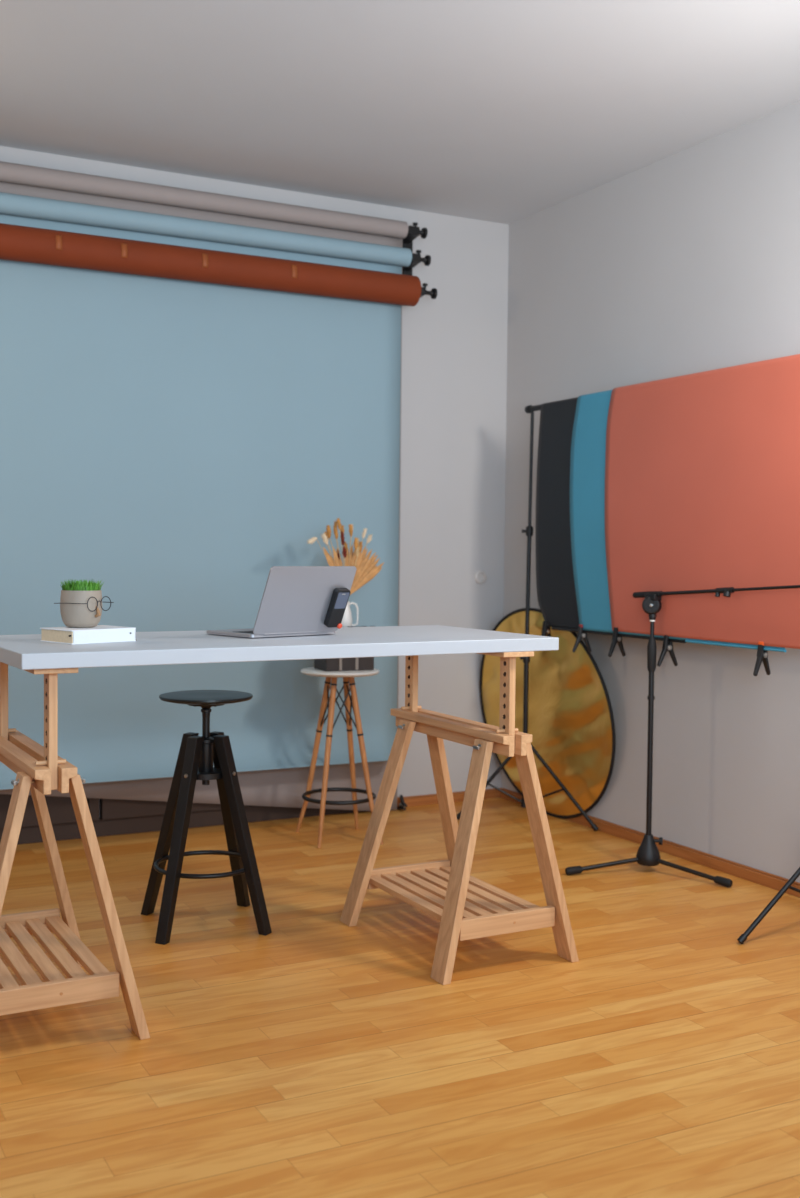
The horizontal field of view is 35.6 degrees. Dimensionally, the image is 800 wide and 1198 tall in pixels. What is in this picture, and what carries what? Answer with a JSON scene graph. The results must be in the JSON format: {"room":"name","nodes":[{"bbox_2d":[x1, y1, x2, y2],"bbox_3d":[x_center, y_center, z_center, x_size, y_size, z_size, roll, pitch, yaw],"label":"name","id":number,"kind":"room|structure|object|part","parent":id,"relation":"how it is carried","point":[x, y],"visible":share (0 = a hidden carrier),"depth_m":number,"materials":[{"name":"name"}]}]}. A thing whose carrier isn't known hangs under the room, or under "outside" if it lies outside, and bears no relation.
{"room":"studio","nodes":[
{"label":"studio","id":0,"kind":"room"},
{"bbox_2d":[0,192,411,789],"bbox_3d":[-1.179,-0.429,5.109,2.758,2.340,0.150,0,2,-27],"label":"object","id":1,"kind":"object","parent":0,"point":[171,444],"visible":0.88,"depth_m":5.32,"materials":[{"name":"blue paper"}]},
{"bbox_2d":[0,146,508,817],"bbox_3d":[-1.817,-0.383,5.024,5.419,2.883,0.100,0,2,-27],"label":"wall","id":2,"kind":"structure","parent":0,"point":[454,361],"depth_m":6.02,"materials":[{"name":"white paint"}]},
{"bbox_2d":[0,794,363,844],"bbox_3d":[-1.529,0.851,5.140,3.220,0.315,0.051,0,2,-27],"label":"trim","id":3,"kind":"structure","parent":2,"relation":"attached to","point":[117,816],"depth_m":5.30,"materials":[{"name":"brown paint"}]},
{"bbox_2d":[402,222,436,298],"bbox_3d":[0.058,-1.557,5.784,0.170,0.361,0.198,0,2,-27],"label":"bracket","id":4,"kind":"object","parent":2,"relation":"attached to","point":[414,231],"visible":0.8,"depth_m":5.76,"materials":[{"name":"black plastic"}]},
{"bbox_2d":[0,161,407,810],"bbox_3d":[-1.205,-0.360,5.154,2.754,2.729,0.079,0,2,-27],"label":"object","id":5,"kind":"object","parent":4,"relation":"hanging from","point":[285,787],"visible":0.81,"depth_m":5.40,"materials":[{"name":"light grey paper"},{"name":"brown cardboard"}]},
{"bbox_2d":[0,223,420,305],"bbox_3d":[-1.160,-1.399,5.071,2.772,0.136,0.138,0,2,-27],"label":"roll","id":6,"kind":"object","parent":4,"relation":"hanging from","point":[17,243],"visible":1,"depth_m":5.19,"materials":[{"name":"orange paper"}]},
{"bbox_3d":[0.032,-1.556,5.863,0.046,0.345,0.034,0,2,-27],"label":"mounting plate","id":7,"kind":"part","parent":4,"relation":"part of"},
{"bbox_3d":[0.049,-1.562,5.788,0.041,0.056,0.126,0,2,-27],"label":"arm","id":8,"kind":"part","parent":4,"relation":"part of"},
{"bbox_3d":[0.042,-1.690,5.787,0.053,0.056,0.112,0,2,-27],"label":"arm","id":9,"kind":"part","parent":4,"relation":"part of"},
{"bbox_3d":[0.062,-1.404,5.779,0.027,0.056,0.165,0,2,-27],"label":"arm","id":10,"kind":"part","parent":4,"relation":"part of"},
{"bbox_3d":[0.107,-1.696,5.780,0.034,0.050,0.050,0,2,-27],"label":"knob","id":11,"kind":"part","parent":4,"relation":"part of","materials":[{"name":"black plastic"}]},
{"bbox_3d":[0.122,-1.569,5.777,0.034,0.050,0.050,0,2,-27],"label":"knob","id":12,"kind":"part","parent":4,"relation":"part of","materials":[{"name":"black plastic"}]},
{"bbox_3d":[0.151,-1.410,5.755,0.034,0.050,0.050,0,2,-27],"label":"knob","id":13,"kind":"part","parent":4,"relation":"part of","materials":[{"name":"black plastic"}]},
{"bbox_2d":[397,788,501,806],"bbox_3d":[0.213,0.969,6.072,0.669,0.047,0.016,0,2,-27],"label":"baseboard","id":14,"kind":"structure","parent":2,"relation":"attached to","point":[428,799],"depth_m":6.04,"materials":[{"name":"orange wood"}]},
{"bbox_2d":[474,570,486,583],"bbox_3d":[0.397,-0.108,6.127,0.068,0.068,0.014,0,2,-27],"label":"wall socket","id":15,"kind":"object","parent":2,"relation":"attached to","point":[480,576],"visible":1,"depth_m":6.12,"materials":[{"name":"white plastic"}]},
{"bbox_2d":[0,798,799,1197],"bbox_3d":[-0.227,1.161,1.992,5.219,0.050,6.856,0,2,-27],"label":"floor","id":16,"kind":"structure","parent":0,"point":[317,1055],"depth_m":3.12,"materials":[{"name":"brown wood"}]},
{"bbox_2d":[0,662,149,1039],"bbox_3d":[-0.983,0.615,3.268,0.467,0.932,0.700,-1,2,-29],"label":"trestle","id":17,"kind":"object","parent":16,"relation":"on","point":[39,770],"visible":0.97,"depth_m":3.07,"materials":[{"name":"brown wood"}]},
{"bbox_3d":[-1.121,0.293,3.516,0.021,0.282,0.054,-1,2,-29],"label":"height post","id":18,"kind":"part","parent":17,"relation":"part of","materials":[{"name":"brown wood"}]},
{"bbox_3d":[-0.972,0.758,2.963,0.077,0.668,0.221,3,3,44],"label":"leg","id":19,"kind":"part","parent":17,"relation":"part of","materials":[{"name":"brown wood"}]},
{"bbox_3d":[-1.008,0.420,3.247,0.038,0.060,0.700,-1,2,-29],"label":"beam rail","id":20,"kind":"part","parent":17,"relation":"part of","materials":[{"name":"brown wood"}]},
{"bbox_3d":[-1.137,0.932,3.557,0.326,0.058,0.022,-1,2,-29],"label":"shelf rail","id":21,"kind":"part","parent":17,"relation":"part of","materials":[{"name":"brown wood"}]},
{"bbox_3d":[-0.954,0.419,3.276,0.038,0.060,0.700,-1,2,-29],"label":"beam rail","id":22,"kind":"part","parent":17,"relation":"part of","materials":[{"name":"brown wood"}]},
{"bbox_3d":[-0.841,0.315,3.002,0.021,0.282,0.054,-1,2,-29],"label":"height post","id":23,"kind":"part","parent":17,"relation":"part of","materials":[{"name":"brown wood"}]},
{"bbox_3d":[-0.998,0.736,3.584,0.077,0.668,0.222,3,3,44],"label":"leg","id":24,"kind":"part","parent":17,"relation":"part of","materials":[{"name":"brown wood"}]},
{"bbox_3d":[-0.842,0.955,3.014,0.326,0.058,0.022,-1,2,-29],"label":"shelf rail","id":25,"kind":"part","parent":17,"relation":"part of","materials":[{"name":"brown wood"}]},
{"bbox_3d":[-0.723,0.757,3.079,0.201,0.668,0.076,0,2,-23],"label":"leg","id":26,"kind":"part","parent":17,"relation":"part of","materials":[{"name":"brown wood"}]},
{"bbox_2d":[141,690,271,944],"bbox_3d":[-0.631,0.683,4.048,0.371,0.748,0.374,0,2,-19],"label":"stool","id":27,"kind":"object","parent":16,"relation":"on","point":[197,755],"visible":1,"depth_m":3.98,"materials":[{"name":"black paint"}]},
{"bbox_3d":[-0.760,0.744,4.113,0.205,0.618,0.037,2,2,25],"label":"leg","id":28,"kind":"part","parent":27,"relation":"part of","materials":[{"name":"black wood"}]},
{"bbox_3d":[-0.693,0.752,3.923,0.037,0.618,0.205,2,2,25],"label":"leg","id":29,"kind":"part","parent":27,"relation":"part of","materials":[{"name":"black wood"}]},
{"bbox_3d":[-0.627,0.322,4.036,0.300,0.026,0.300,0,2,-27],"label":"seat","id":30,"kind":"part","parent":27,"relation":"part of","materials":[{"name":"black paint"}]},
{"bbox_3d":[-0.570,0.744,4.180,0.037,0.618,0.205,2,2,25],"label":"leg","id":31,"kind":"part","parent":27,"relation":"part of","materials":[{"name":"black wood"}]},
{"bbox_3d":[-0.504,0.751,3.988,0.205,0.618,0.037,2,2,26],"label":"leg","id":32,"kind":"part","parent":27,"relation":"part of","materials":[{"name":"black wood"}]},
{"bbox_2d":[295,667,382,847],"bbox_3d":[-0.257,0.658,5.284,0.333,0.721,0.333,0,2,-16],"label":"bar stool","id":33,"kind":"object","parent":16,"relation":"on","point":[350,702],"visible":0.96,"depth_m":5.22,"materials":[{"name":"white wood"}]},
{"bbox_3d":[-0.371,0.663,5.351,0.180,0.705,0.024,2,2,31],"label":"leg","id":34,"kind":"part","parent":33,"relation":"part of","materials":[{"name":"brown wood"}]},
{"bbox_3d":[-0.302,0.669,5.171,0.024,0.704,0.159,1,2,22],"label":"leg","id":35,"kind":"part","parent":33,"relation":"part of","materials":[{"name":"brown wood"}]},
{"bbox_3d":[-0.253,0.307,5.271,0.334,0.019,0.334,0,2,-27],"label":"seat","id":36,"kind":"part","parent":33,"relation":"part of","materials":[{"name":"white plastic"}]},
{"bbox_2d":[314,626,374,671],"bbox_3d":[-0.237,0.204,5.272,0.222,0.186,0.160,0,2,-24],"label":"case","id":37,"kind":"object","parent":33,"relation":"on","point":[363,663],"visible":0.23,"depth_m":5.21,"materials":[{"name":"black plastic"}]},
{"bbox_2d":[341,601,358,626],"bbox_3d":[-0.221,0.065,5.295,0.083,0.108,0.060,1,2,8],"label":"jug","id":38,"kind":"object","parent":37,"relation":"on","point":[347,618],"visible":0.52,"depth_m":5.28,"materials":[{"name":"white ceramic"}]},
{"bbox_2d":[307,517,383,594],"bbox_3d":[-0.229,-0.131,5.284,0.369,0.430,0.109,0,2,-27],"label":"bouquet","id":39,"kind":"object","parent":38,"relation":"in","point":[366,570],"visible":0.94,"depth_m":5.31,"materials":[{"name":"beige plant"}]},
{"bbox_3d":[-0.198,0.065,5.308,0.044,0.104,0.010,0,2,-19],"label":"handle","id":40,"kind":"part","parent":38,"relation":"part of","materials":[{"name":"white ceramic"}]},
{"bbox_3d":[-0.212,0.662,5.397,0.024,0.704,0.159,1,2,22],"label":"leg","id":41,"kind":"part","parent":33,"relation":"part of","materials":[{"name":"brown wood"}]},
{"bbox_3d":[-0.143,0.670,5.217,0.180,0.705,0.024,2,2,31],"label":"leg","id":42,"kind":"part","parent":33,"relation":"part of","materials":[{"name":"brown wood"}]},
{"bbox_2d":[397,795,406,809],"bbox_3d":[0.006,0.973,5.890,0.044,0.079,0.113,0,2,-17],"label":"clamp","id":43,"kind":"object","parent":16,"relation":"on","point":[402,805],"visible":0.92,"depth_m":5.87,"materials":[{"name":"black plastic"}]},
{"bbox_2d":[340,651,578,984],"bbox_3d":[0.173,0.605,3.893,0.467,0.932,0.700,0,2,-28],"label":"trestle","id":44,"kind":"object","parent":16,"relation":"on","point":[467,907],"visible":0.98,"depth_m":3.71,"materials":[{"name":"brown wood"}]},
{"bbox_2d":[0,625,558,669],"bbox_3d":[-0.371,0.126,3.549,1.542,0.038,0.670,-1,2,-30],"label":"tabletop","id":45,"kind":"object","parent":44,"relation":"on","point":[26,651],"visible":0.95,"depth_m":3.30,"materials":[{"name":"white paint"}]},
{"bbox_2d":[40,625,136,644],"bbox_3d":[-0.820,0.094,3.297,0.150,0.036,0.215,2,3,42],"label":"book","id":46,"kind":"object","parent":45,"relation":"on","point":[99,633],"visible":1,"depth_m":3.24,"materials":[{"name":"white paper"}]},
{"bbox_2d":[60,579,102,627],"bbox_3d":[-0.842,0.010,3.306,0.118,0.130,0.118,0,2,-27],"label":"plant pot","id":47,"kind":"object","parent":46,"relation":"on","point":[73,615],"visible":1,"depth_m":3.26,"materials":[{"name":"beige ceramic"}]},
{"bbox_2d":[54,596,113,611],"bbox_3d":[-0.834,0.011,3.298,0.109,0.039,0.120,2,2,31],"label":"eyeglasses","id":48,"kind":"object","parent":47,"relation":"attached to","point":[110,602],"visible":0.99,"depth_m":3.27,"materials":[{"name":"grey metal"}]},
{"bbox_2d":[207,566,355,637],"bbox_3d":[-0.343,0.003,3.601,0.312,0.200,0.310,-1,3,-44],"label":"laptop","id":49,"kind":"object","parent":45,"relation":"on","point":[295,601],"visible":0.98,"depth_m":3.50,"materials":[{"name":"silver metal"}]},
{"bbox_3d":[-0.266,0.002,3.521,0.312,0.207,0.006,-1,27,-44],"label":"screen lid","id":50,"kind":"part","parent":49,"relation":"part of","materials":[{"name":"silver metal"}]},
{"bbox_2d":[324,588,349,628],"bbox_3d":[-0.181,0.027,3.600,0.054,0.120,0.064,-1,3,-44],"label":"handheld device","id":51,"kind":"object","parent":49,"relation":"on","point":[338,602],"visible":1,"depth_m":3.59,"materials":[{"name":"black plastic"}]},
{"bbox_3d":[-0.167,0.005,3.584,0.042,0.051,0.001,-1,27,-44],"label":"grey panel","id":52,"kind":"part","parent":51,"relation":"part of","materials":[{"name":"grey plastic"}]},
{"bbox_3d":[-0.073,0.728,4.068,0.242,0.668,0.076,1,2,-1],"label":"leg","id":53,"kind":"part","parent":44,"relation":"part of","materials":[{"name":"brown wood"}]},
{"bbox_3d":[0.022,0.922,4.184,0.326,0.058,0.022,0,2,-28],"label":"shelf rail","id":54,"kind":"part","parent":44,"relation":"part of","materials":[{"name":"brown wood"}]},
{"bbox_3d":[0.038,0.283,4.143,0.021,0.282,0.054,0,2,-28],"label":"height post","id":55,"kind":"part","parent":44,"relation":"part of","materials":[{"name":"brown wood"}]},
{"bbox_3d":[0.162,0.725,4.209,0.077,0.668,0.222,3,3,44],"label":"leg","id":56,"kind":"part","parent":44,"relation":"part of","materials":[{"name":"brown wood"}]},
{"bbox_3d":[0.148,0.409,3.872,0.038,0.060,0.700,0,2,-28],"label":"beam rail","id":57,"kind":"part","parent":44,"relation":"part of","materials":[{"name":"brown wood"}]},
{"bbox_3d":[0.180,0.748,3.588,0.221,0.668,0.077,-1,3,-45],"label":"leg","id":58,"kind":"part","parent":44,"relation":"part of","materials":[{"name":"brown wood"}]},
{"bbox_3d":[0.202,0.409,3.901,0.038,0.060,0.700,0,2,-28],"label":"beam rail","id":59,"kind":"part","parent":44,"relation":"part of","materials":[{"name":"brown wood"}]},
{"bbox_3d":[0.311,0.945,3.638,0.326,0.058,0.022,0,2,-28],"label":"shelf rail","id":60,"kind":"part","parent":44,"relation":"part of","materials":[{"name":"brown wood"}]},
{"bbox_3d":[0.312,0.304,3.625,0.021,0.282,0.054,0,2,-28],"label":"height post","id":61,"kind":"part","parent":44,"relation":"part of","materials":[{"name":"brown wood"}]},
{"bbox_3d":[0.431,0.746,3.701,0.201,0.668,0.076,0,2,-22],"label":"leg","id":62,"kind":"part","parent":44,"relation":"part of","materials":[{"name":"brown wood"}]},
{"bbox_2d":[480,608,615,818],"bbox_3d":[0.655,0.525,5.727,0.163,0.972,0.983,-1,2,-33],"label":"reflector","id":63,"kind":"object","parent":16,"relation":"on","point":[571,725],"visible":0.77,"depth_m":5.62,"materials":[{"name":"gold metal"}]},
{"bbox_2d":[456,404,799,943],"bbox_3d":[0.963,0.108,4.675,0.568,1.884,2.394,0,2,-27],"label":"stand","id":64,"kind":"object","parent":16,"relation":"on","point":[528,409],"visible":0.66,"depth_m":5.61,"materials":[{"name":"black metal"}]},
{"bbox_3d":[0.407,0.826,5.675,0.308,0.365,0.022,1,2,1],"label":"leg","id":65,"kind":"part","parent":64,"relation":"part of","materials":[{"name":"black metal"}]},
{"bbox_2d":[536,397,685,642],"bbox_3d":[0.848,-0.349,5.090,0.052,0.994,0.986,0,2,-27],"label":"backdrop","id":66,"kind":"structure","parent":64,"relation":"hanging from","point":[556,593],"depth_m":5.39,"materials":[{"name":"black paper"}]},
{"bbox_2d":[541,621,550,636],"bbox_3d":[0.642,0.155,5.475,0.088,0.118,0.035,-1,3,-42],"label":"clamp","id":67,"kind":"object","parent":66,"relation":"attached to","point":[546,631],"visible":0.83,"depth_m":5.46,"materials":[{"name":"black plastic"}]},
{"bbox_3d":[0.868,0.143,5.056,0.019,0.013,0.871,0,2,-27],"label":"hem rod","id":68,"kind":"part","parent":66,"relation":"part of","materials":[{"name":"black metal"}]},
{"bbox_2d":[570,390,786,651],"bbox_3d":[1.026,-0.340,4.747,0.063,0.995,1.244,0,2,-27],"label":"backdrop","id":69,"kind":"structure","parent":64,"relation":"hanging from","point":[588,443],"depth_m":5.16,"materials":[{"name":"blue paper"}]},
{"bbox_2d":[572,624,591,652],"bbox_3d":[0.765,0.165,5.237,0.088,0.118,0.035,0,2,-19],"label":"clamp","id":70,"kind":"object","parent":69,"relation":"attached to","point":[580,634],"visible":1,"depth_m":5.22,"materials":[{"name":"black plastic"}]},
{"bbox_3d":[0.743,0.185,5.231,0.041,0.079,0.019,0,2,-19],"label":"handle","id":71,"kind":"part","parent":70,"relation":"part of","materials":[{"name":"black plastic"}]},
{"bbox_3d":[0.787,0.185,5.246,0.041,0.079,0.019,0,2,-19],"label":"handle","id":72,"kind":"part","parent":70,"relation":"part of","materials":[{"name":"black plastic"}]},
{"bbox_3d":[1.185,0.166,4.432,0.014,0.010,0.501,0,2,-27],"label":"hem rod","id":73,"kind":"part","parent":69,"relation":"part of","materials":[{"name":"blue metal"}]},
{"bbox_2d":[753,641,770,675],"bbox_3d":[1.251,0.206,4.305,0.088,0.118,0.035,-1,3,-39],"label":"clamp","id":74,"kind":"object","parent":69,"relation":"attached to","point":[762,655],"visible":1,"depth_m":4.29,"materials":[{"name":"black plastic"}]},
{"bbox_3d":[1.232,0.226,4.291,0.041,0.079,0.019,-1,3,-39],"label":"handle","id":75,"kind":"part","parent":74,"relation":"part of","materials":[{"name":"black plastic"}]},
{"bbox_3d":[1.269,0.225,4.321,0.041,0.079,0.019,-1,3,-39],"label":"handle","id":76,"kind":"part","parent":74,"relation":"part of","materials":[{"name":"black plastic"}]},
{"bbox_2d":[605,354,799,648],"bbox_3d":[1.135,-0.342,4.538,0.073,0.984,1.222,0,2,-27],"label":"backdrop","id":77,"kind":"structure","parent":64,"relation":"hanging from","point":[702,469],"depth_m":4.51,"materials":[{"name":"paper"}]},
{"bbox_2d":[608,627,625,656],"bbox_3d":[0.875,0.174,5.027,0.088,0.118,0.035,-1,2,-33],"label":"clamp","id":78,"kind":"object","parent":77,"relation":"attached to","point":[616,639],"visible":1,"depth_m":5.01,"materials":[{"name":"black plastic"}]},
{"bbox_3d":[0.855,0.194,5.015,0.041,0.079,0.019,-1,2,-33],"label":"handle","id":79,"kind":"part","parent":78,"relation":"part of","materials":[{"name":"black plastic"}]},
{"bbox_3d":[0.894,0.193,5.040,0.041,0.079,0.019,-1,2,-33],"label":"handle","id":80,"kind":"part","parent":78,"relation":"part of","materials":[{"name":"black plastic"}]},
{"bbox_2d":[657,635,677,666],"bbox_3d":[1.020,0.197,4.749,0.088,0.118,0.035,0,2,-22],"label":"clamp","id":81,"kind":"object","parent":77,"relation":"attached to","point":[667,646],"visible":1,"depth_m":4.74,"materials":[{"name":"black plastic"}]},
{"bbox_3d":[0.997,0.217,4.741,0.041,0.079,0.019,0,2,-22],"label":"handle","id":82,"kind":"part","parent":81,"relation":"part of","materials":[{"name":"black plastic"}]},
{"bbox_3d":[1.041,0.217,4.759,0.041,0.079,0.019,0,2,-22],"label":"handle","id":83,"kind":"part","parent":81,"relation":"part of","materials":[{"name":"black plastic"}]},
{"bbox_2d":[565,585,799,886],"bbox_3d":[1.089,0.491,4.385,0.527,1.138,1.287,0,2,-27],"label":"boom stand","id":84,"kind":"object","parent":16,"relation":"on","point":[648,854],"visible":1,"depth_m":4.75,"materials":[{"name":"black metal"}]},
{"bbox_3d":[0.781,1.013,4.750,0.296,0.051,0.017,0,2,-14],"label":"leg","id":85,"kind":"part","parent":84,"relation":"part of","materials":[{"name":"black metal"}]},
{"bbox_3d":[0.987,0.927,4.780,0.040,0.030,0.030,1,2,13],"label":"hub knob","id":86,"kind":"part","parent":84,"relation":"part of","materials":[{"name":"black plastic"}]},
{"bbox_3d":[1.090,1.020,4.669,0.308,0.051,0.017,2,3,42],"label":"leg","id":87,"kind":"part","parent":84,"relation":"part of","materials":[{"name":"black metal"}]},
{"bbox_3d":[1.193,-0.033,4.293,0.014,0.082,1.069,0,2,-26],"label":"boom arm","id":88,"kind":"part","parent":84,"relation":"part of"},
{"bbox_2d":[0,0,799,224],"bbox_3d":[-0.220,-1.737,1.932,5.419,0.080,6.956,0,2,-27],"label":"ceiling","id":89,"kind":"structure","parent":0,"point":[508,112],"depth_m":4.34,"materials":[{"name":"white paint"}]},
{"bbox_2d":[501,101,799,882],"bbox_3d":[2.147,-0.275,3.169,0.100,2.883,6.856,0,2,-27],"label":"wall","id":90,"kind":"structure","parent":0,"point":[687,261],"depth_m":5.02,"materials":[{"name":"white paint"}]},
{"bbox_2d":[500,788,799,897],"bbox_3d":[2.085,1.091,3.184,0.016,0.050,6.840,0,2,-27],"label":"baseboard","id":91,"kind":"structure","parent":90,"relation":"attached to","point":[736,869],"depth_m":4.93,"materials":[{"name":"orange wood"}]}
]}

